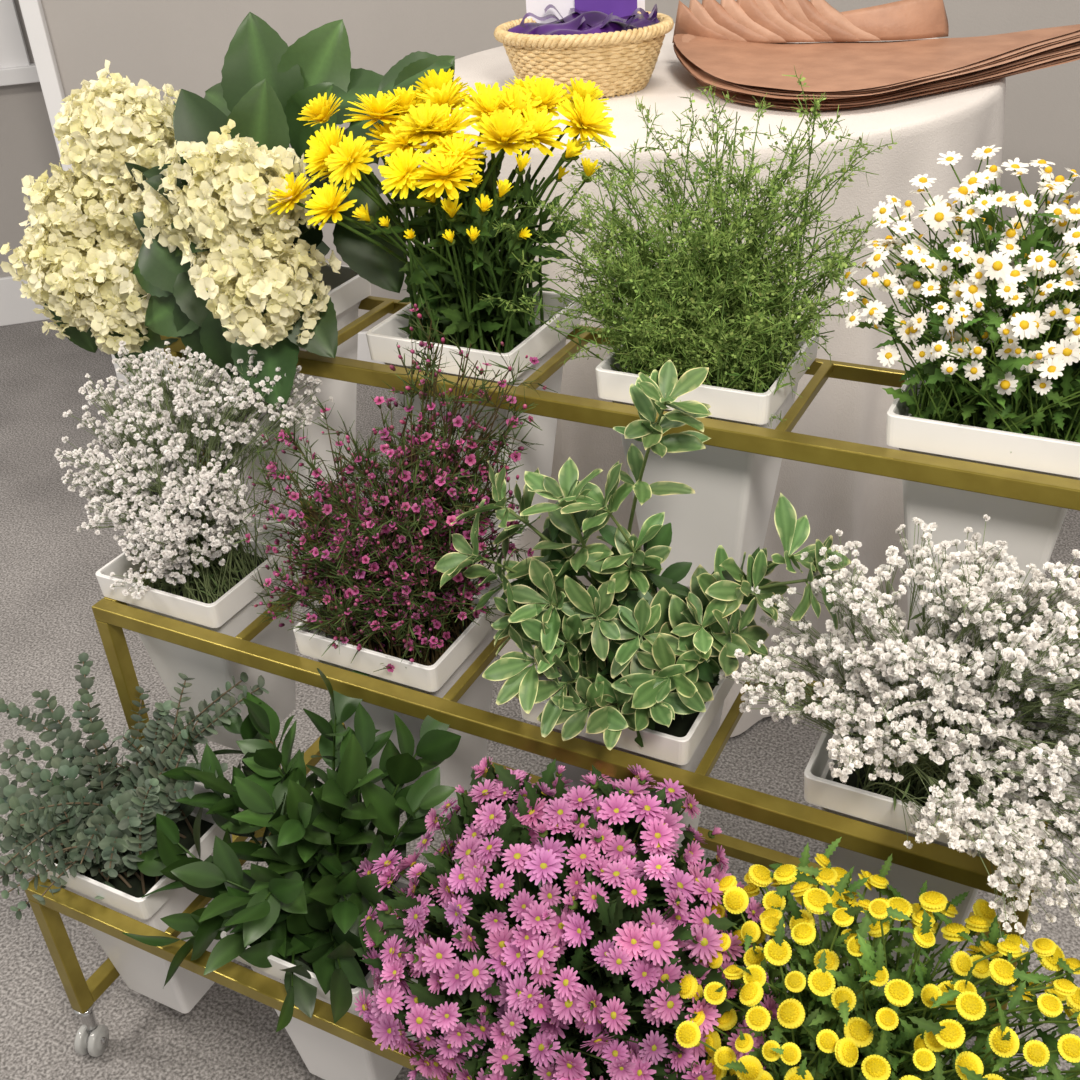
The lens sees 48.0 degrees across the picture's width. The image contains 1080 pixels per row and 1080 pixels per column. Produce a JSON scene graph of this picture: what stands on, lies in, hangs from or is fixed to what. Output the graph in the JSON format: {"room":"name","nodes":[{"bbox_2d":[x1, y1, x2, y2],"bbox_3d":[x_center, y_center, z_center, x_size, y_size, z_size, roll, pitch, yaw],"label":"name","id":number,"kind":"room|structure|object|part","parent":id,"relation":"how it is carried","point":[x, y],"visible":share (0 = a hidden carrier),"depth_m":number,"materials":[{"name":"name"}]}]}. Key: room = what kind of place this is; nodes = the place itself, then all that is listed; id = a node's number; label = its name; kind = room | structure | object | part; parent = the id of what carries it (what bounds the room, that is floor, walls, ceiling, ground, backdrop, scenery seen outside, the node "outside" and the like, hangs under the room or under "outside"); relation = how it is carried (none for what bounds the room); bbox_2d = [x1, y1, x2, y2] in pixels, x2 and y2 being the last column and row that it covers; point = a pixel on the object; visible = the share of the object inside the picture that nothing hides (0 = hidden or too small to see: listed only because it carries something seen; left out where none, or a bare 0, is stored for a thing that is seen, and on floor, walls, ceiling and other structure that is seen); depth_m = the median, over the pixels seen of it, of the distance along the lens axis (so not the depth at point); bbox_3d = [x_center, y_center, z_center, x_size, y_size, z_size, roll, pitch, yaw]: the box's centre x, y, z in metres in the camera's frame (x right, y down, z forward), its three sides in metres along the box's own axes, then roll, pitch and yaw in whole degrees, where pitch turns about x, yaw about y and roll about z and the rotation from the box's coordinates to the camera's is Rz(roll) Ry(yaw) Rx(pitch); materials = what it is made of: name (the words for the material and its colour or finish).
{"room":"plant shop","nodes":[
{"label":"plant shop","id":0,"kind":"room"},
{"bbox_2d":[0,0,62,276],"bbox_3d":[-1.721,-1.952,3.736,3.799,2.600,0.120,-11,33,-11],"label":"wall","id":1,"kind":"structure","parent":0,"point":[28,146],"depth_m":4.06,"materials":[{"name":"paint"}]},
{"bbox_2d":[0,0,30,67],"bbox_3d":[-1.728,-2.096,3.553,0.090,1.360,0.035,-11,33,-11],"label":"window","id":2,"kind":"structure","parent":1,"relation":"attached to","point":[13,50],"depth_m":3.85,"materials":[{"name":"white paint"}]},
{"bbox_2d":[0,63,39,85],"bbox_3d":[-2.221,-1.400,3.803,1.260,0.050,0.060,-11,33,-11],"label":"sill","id":3,"kind":"structure","parent":1,"relation":"attached to","point":[19,74],"depth_m":3.89,"materials":[{"name":"white paint"}]},
{"bbox_2d":[0,276,49,325],"bbox_3d":[-1.636,-0.888,4.322,3.799,0.170,0.020,-11,33,-11],"label":"baseboard","id":4,"kind":"structure","parent":1,"relation":"attached to","point":[14,309],"depth_m":4.28,"materials":[{"name":"white paint"}]},
{"bbox_2d":[41,0,736,331],"bbox_3d":[-0.397,-1.679,3.164,1.930,2.600,0.120,-4,32,0],"label":"wall","id":5,"kind":"structure","parent":0,"point":[182,44],"depth_m":3.27,"materials":[{"name":"paint"}]},
{"bbox_2d":[19,0,133,388],"bbox_3d":[-1.360,-1.616,3.164,0.050,2.600,0.170,-4,32,0],"label":"trim","id":6,"kind":"structure","parent":5,"relation":"attached to","point":[32,10],"depth_m":3.27,"materials":[{"name":"white paint"}]},
{"bbox_2d":[138,331,384,384],"bbox_3d":[-0.312,-0.599,3.761,1.900,0.130,0.015,-4,32,0],"label":"baseboard","id":7,"kind":"structure","parent":5,"relation":"attached to","point":[363,353],"depth_m":3.75,"materials":[{"name":"white paint"}]},
{"bbox_2d":[0,319,1079,1079],"bbox_3d":[-0.591,0.067,2.896,7.000,0.050,6.700,13,36,24],"label":"floor","id":8,"kind":"structure","parent":0,"point":[50,587],"depth_m":2.31,"materials":[{"name":"carpet"}]},
{"bbox_2d":[25,296,1079,1079],"bbox_3d":[-0.011,0.300,1.531,1.203,0.938,0.709,13,36,24],"label":"stand","id":9,"kind":"object","parent":8,"relation":"on","point":[111,615],"visible":0.34,"depth_m":1.40,"materials":[{"name":"gold metal"}]},
{"bbox_3d":[-0.658,0.569,1.670,0.022,0.228,0.022,13,36,24],"label":"leg","id":10,"kind":"part","parent":9,"relation":"part of","materials":[{"name":"gold metal"}]},
{"bbox_3d":[-0.652,0.667,1.731,0.028,0.005,0.028,13,36,24],"label":"caster plate","id":11,"kind":"part","parent":9,"relation":"part of","materials":[{"name":"silver metal"}]},
{"bbox_3d":[-0.650,0.689,1.745,0.018,0.060,0.018,13,36,24],"label":"caster stem","id":12,"kind":"part","parent":9,"relation":"part of","materials":[{"name":"silver metal"}]},
{"bbox_3d":[-0.564,0.328,1.758,0.022,0.531,0.022,13,36,24],"label":"leg","id":13,"kind":"part","parent":9,"relation":"part of","materials":[{"name":"gold metal"}]},
{"bbox_3d":[-0.531,0.042,1.691,0.022,0.022,0.190,13,36,24],"label":"rail","id":14,"kind":"part","parent":9,"relation":"part of","materials":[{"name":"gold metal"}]},
{"bbox_2d":[28,760,242,1013],"bbox_3d":[-0.535,0.511,1.710,0.203,0.300,0.203,13,36,24],"label":"vase","id":15,"kind":"object","parent":9,"relation":"on","point":[143,972],"visible":0.35,"depth_m":1.65,"materials":[{"name":"plastic"}]},
{"bbox_2d":[0,652,268,919],"bbox_3d":[-0.616,0.333,1.620,0.530,0.350,0.311,13,36,24],"label":"bouquet","id":16,"kind":"object","parent":15,"relation":"in","point":[88,835],"visible":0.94,"depth_m":1.60,"materials":[{"name":"green plant"}]},
{"bbox_2d":[95,515,306,749],"bbox_3d":[-0.448,0.142,1.718,0.203,0.300,0.203,13,36,24],"label":"vase","id":17,"kind":"object","parent":9,"relation":"on","point":[233,611],"visible":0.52,"depth_m":1.65,"materials":[{"name":"plastic"}]},
{"bbox_2d":[54,341,332,603],"bbox_3d":[-0.456,-0.081,1.579,0.317,0.348,0.272,21,40,34],"label":"bouquet","id":18,"kind":"object","parent":17,"relation":"in","point":[178,526],"visible":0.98,"depth_m":1.53,"materials":[{"name":"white plant"}]},
{"bbox_3d":[-0.469,0.091,1.849,0.022,0.826,0.022,13,36,24],"label":"leg","id":19,"kind":"part","parent":9,"relation":"part of","materials":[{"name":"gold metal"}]},
{"bbox_3d":[-0.149,0.578,1.366,1.180,0.022,0.022,13,36,24],"label":"rail","id":20,"kind":"part","parent":9,"relation":"part of","materials":[{"name":"gold metal"}]},
{"bbox_2d":[207,262,370,499],"bbox_3d":[-0.362,-0.220,1.730,0.203,0.300,0.203,13,36,24],"label":"vase","id":21,"kind":"object","parent":9,"relation":"on","point":[348,288],"visible":0.16,"depth_m":1.71,"materials":[{"name":"plastic"}]},
{"bbox_2d":[0,12,454,409],"bbox_3d":[-0.443,-0.441,1.597,0.623,0.440,0.360,19,39,32],"label":"hydrangea bouquet","id":22,"kind":"object","parent":21,"relation":"in","point":[206,263],"visible":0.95,"depth_m":1.52,"materials":[{"name":"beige plant"}]},
{"bbox_3d":[-0.375,-0.021,1.998,0.022,0.804,0.012,13,36,24],"label":"leg","id":23,"kind":"part","parent":9,"relation":"part of","materials":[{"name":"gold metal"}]},
{"bbox_2d":[220,847,434,1079],"bbox_3d":[-0.245,0.575,1.576,0.203,0.300,0.203,13,36,24],"label":"vase","id":24,"kind":"object","parent":9,"relation":"on","point":[327,1056],"visible":0.27,"depth_m":1.54,"materials":[{"name":"plastic"}]},
{"bbox_2d":[107,668,460,1032],"bbox_3d":[-0.329,0.348,1.449,0.527,0.392,0.328,13,36,24],"label":"bouquet","id":25,"kind":"object","parent":24,"relation":"in","point":[311,897],"visible":0.97,"depth_m":1.41,"materials":[{"name":"green plant"}]},
{"bbox_2d":[293,575,512,816],"bbox_3d":[-0.159,0.206,1.585,0.203,0.300,0.203,13,36,24],"label":"vase","id":26,"kind":"object","parent":9,"relation":"on","point":[437,679],"visible":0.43,"depth_m":1.49,"materials":[{"name":"plastic"}]},
{"bbox_2d":[234,296,557,671],"bbox_3d":[-0.176,-0.047,1.381,0.385,0.494,0.250,8,34,18],"label":"bouquet","id":27,"kind":"object","parent":26,"relation":"in","point":[384,580],"visible":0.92,"depth_m":1.37,"materials":[{"name":"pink plant"}]},
{"bbox_2d":[366,291,580,544],"bbox_3d":[-0.072,-0.156,1.597,0.203,0.300,0.203,13,36,24],"label":"vase","id":28,"kind":"object","parent":9,"relation":"on","point":[382,339],"visible":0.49,"depth_m":1.51,"materials":[{"name":"plastic"}]},
{"bbox_2d":[268,68,615,352],"bbox_3d":[-0.107,-0.353,1.423,0.365,0.347,0.286,16,37,29],"label":"bouquet","id":29,"kind":"object","parent":28,"relation":"in","point":[465,260],"visible":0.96,"depth_m":1.37,"materials":[{"name":"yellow plant"}]},
{"bbox_3d":[-0.056,0.477,1.521,1.180,0.018,0.012,13,36,24],"label":"rail","id":30,"kind":"part","parent":9,"relation":"part of","materials":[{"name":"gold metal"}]},
{"bbox_2d":[441,928,589,1079],"bbox_3d":[0.031,0.637,1.449,0.203,0.300,0.203,13,36,24],"label":"vase","id":31,"kind":"object","parent":9,"relation":"on","point":[483,1053],"visible":0.03,"depth_m":1.33,"materials":[{"name":"plastic"}]},
{"bbox_2d":[353,756,780,1079],"bbox_3d":[0.017,0.444,1.266,0.518,0.435,0.335,14,36,26],"label":"chrysanthemums","id":32,"kind":"object","parent":31,"relation":"in","point":[609,1005],"visible":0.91,"depth_m":1.18,"materials":[{"name":"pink plant"}]},
{"bbox_3d":[-0.063,0.209,1.375,1.180,0.022,0.022,13,36,24],"label":"rail","id":33,"kind":"part","parent":9,"relation":"part of","materials":[{"name":"gold metal"}]},
{"bbox_3d":[0.031,0.108,1.530,1.180,0.018,0.012,13,36,24],"label":"rail","id":34,"kind":"part","parent":9,"relation":"part of","materials":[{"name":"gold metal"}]},
{"bbox_3d":[0.024,-0.153,1.387,1.180,0.022,0.022,13,36,24],"label":"rail","id":35,"kind":"part","parent":9,"relation":"part of","materials":[{"name":"gold metal"}]},
{"bbox_3d":[0.117,-0.254,1.542,1.180,0.018,0.012,13,36,24],"label":"rail","id":36,"kind":"part","parent":9,"relation":"part of","materials":[{"name":"gold metal"}]},
{"bbox_2d":[520,632,745,851],"bbox_3d":[0.117,0.268,1.458,0.203,0.300,0.203,13,36,24],"label":"vase","id":37,"kind":"object","parent":9,"relation":"on","point":[683,745],"visible":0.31,"depth_m":1.34,"materials":[{"name":"plastic"}]},
{"bbox_2d":[434,360,849,749],"bbox_3d":[0.092,0.036,1.255,0.433,0.452,0.245,13,36,24],"label":"plant","id":38,"kind":"object","parent":37,"relation":"in","point":[637,656],"visible":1,"depth_m":1.25,"materials":[{"name":"green plant"}]},
{"bbox_2d":[595,325,819,587],"bbox_3d":[0.204,-0.094,1.470,0.203,0.300,0.203,13,36,24],"label":"vase","id":39,"kind":"object","parent":9,"relation":"on","point":[730,506],"visible":0.55,"depth_m":1.40,"materials":[{"name":"plastic"}]},
{"bbox_2d":[477,66,902,425],"bbox_3d":[0.163,-0.296,1.310,0.456,0.404,0.260,20,39,33],"label":"bouquet","id":40,"kind":"object","parent":39,"relation":"in","point":[714,322],"visible":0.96,"depth_m":1.29,"materials":[{"name":"green plant"}]},
{"bbox_2d":[804,667,1032,984],"bbox_3d":[0.406,0.333,1.324,0.203,0.300,0.203,13,36,24],"label":"vase","id":41,"kind":"object","parent":9,"relation":"on","point":[821,789],"visible":0.24,"depth_m":1.24,"materials":[{"name":"plastic"}]},
{"bbox_2d":[719,514,1079,952],"bbox_3d":[0.377,0.160,1.119,0.442,0.336,0.315,24,41,36],"label":"breath","id":42,"kind":"object","parent":41,"relation":"in","point":[943,740],"visible":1,"depth_m":1.07,"materials":[{"name":"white plant"}]},
{"bbox_2d":[886,347,1079,651],"bbox_3d":[0.493,-0.029,1.337,0.203,0.300,0.203,13,36,24],"label":"vase","id":43,"kind":"object","parent":9,"relation":"on","point":[1031,530],"visible":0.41,"depth_m":1.24,"materials":[{"name":"plastic"}]},
{"bbox_2d":[840,145,1079,442],"bbox_3d":[0.501,-0.215,1.167,0.417,0.335,0.258,7,33,16],"label":"bouquet","id":44,"kind":"object","parent":43,"relation":"in","point":[1008,360],"visible":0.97,"depth_m":1.14,"materials":[{"name":"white plant"}]},
{"bbox_3d":[0.467,0.558,1.284,0.022,0.531,0.022,13,36,24],"label":"leg","id":45,"kind":"part","parent":9,"relation":"part of","materials":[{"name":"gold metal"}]},
{"bbox_3d":[0.500,0.272,1.216,0.022,0.022,0.190,13,36,24],"label":"rail","id":46,"kind":"part","parent":9,"relation":"part of","materials":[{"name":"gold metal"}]},
{"bbox_3d":[0.320,0.702,1.316,0.203,0.300,0.203,13,36,24],"label":"vase","id":47,"kind":"object","parent":9,"relation":"on","visible":0},
{"bbox_2d":[676,837,1079,1079],"bbox_3d":[0.330,0.476,1.085,0.434,0.447,0.281,11,35,22],"label":"flower bouquet","id":48,"kind":"object","parent":47,"relation":"in","point":[854,1030],"visible":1,"depth_m":1.03,"materials":[{"name":"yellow plant"}]},
{"bbox_2d":[408,23,1005,736],"bbox_3d":[0.316,-0.401,2.487,1.199,1.065,1.165,13,36,24],"label":"tablecloth","id":49,"kind":"object","parent":8,"relation":"on","point":[868,509],"visible":0.16,"depth_m":1.96,"materials":[{"name":"white fabric"}]},
{"bbox_2d":[494,0,673,98],"bbox_3d":[0.075,-0.875,2.086,0.296,0.191,0.266,13,36,24],"label":"wicker basket","id":50,"kind":"object","parent":49,"relation":"on","point":[616,45],"visible":0.94,"depth_m":2.04,"materials":[{"name":"beige wicker"}]},
{"bbox_2d":[672,0,1079,109],"bbox_3d":[0.573,-0.830,2.005,0.764,0.139,0.454,5,33,13],"label":"sheets","id":51,"kind":"object","parent":49,"relation":"on","point":[744,48],"visible":0.99,"depth_m":2.09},
{"bbox_2d":[809,0,1079,306],"bbox_3d":[1.822,-1.495,2.640,2.712,2.600,0.120,11,35,22],"label":"wall","id":52,"kind":"structure","parent":0,"point":[1042,111],"depth_m":3.11,"materials":[{"name":"paint"}]}
]}

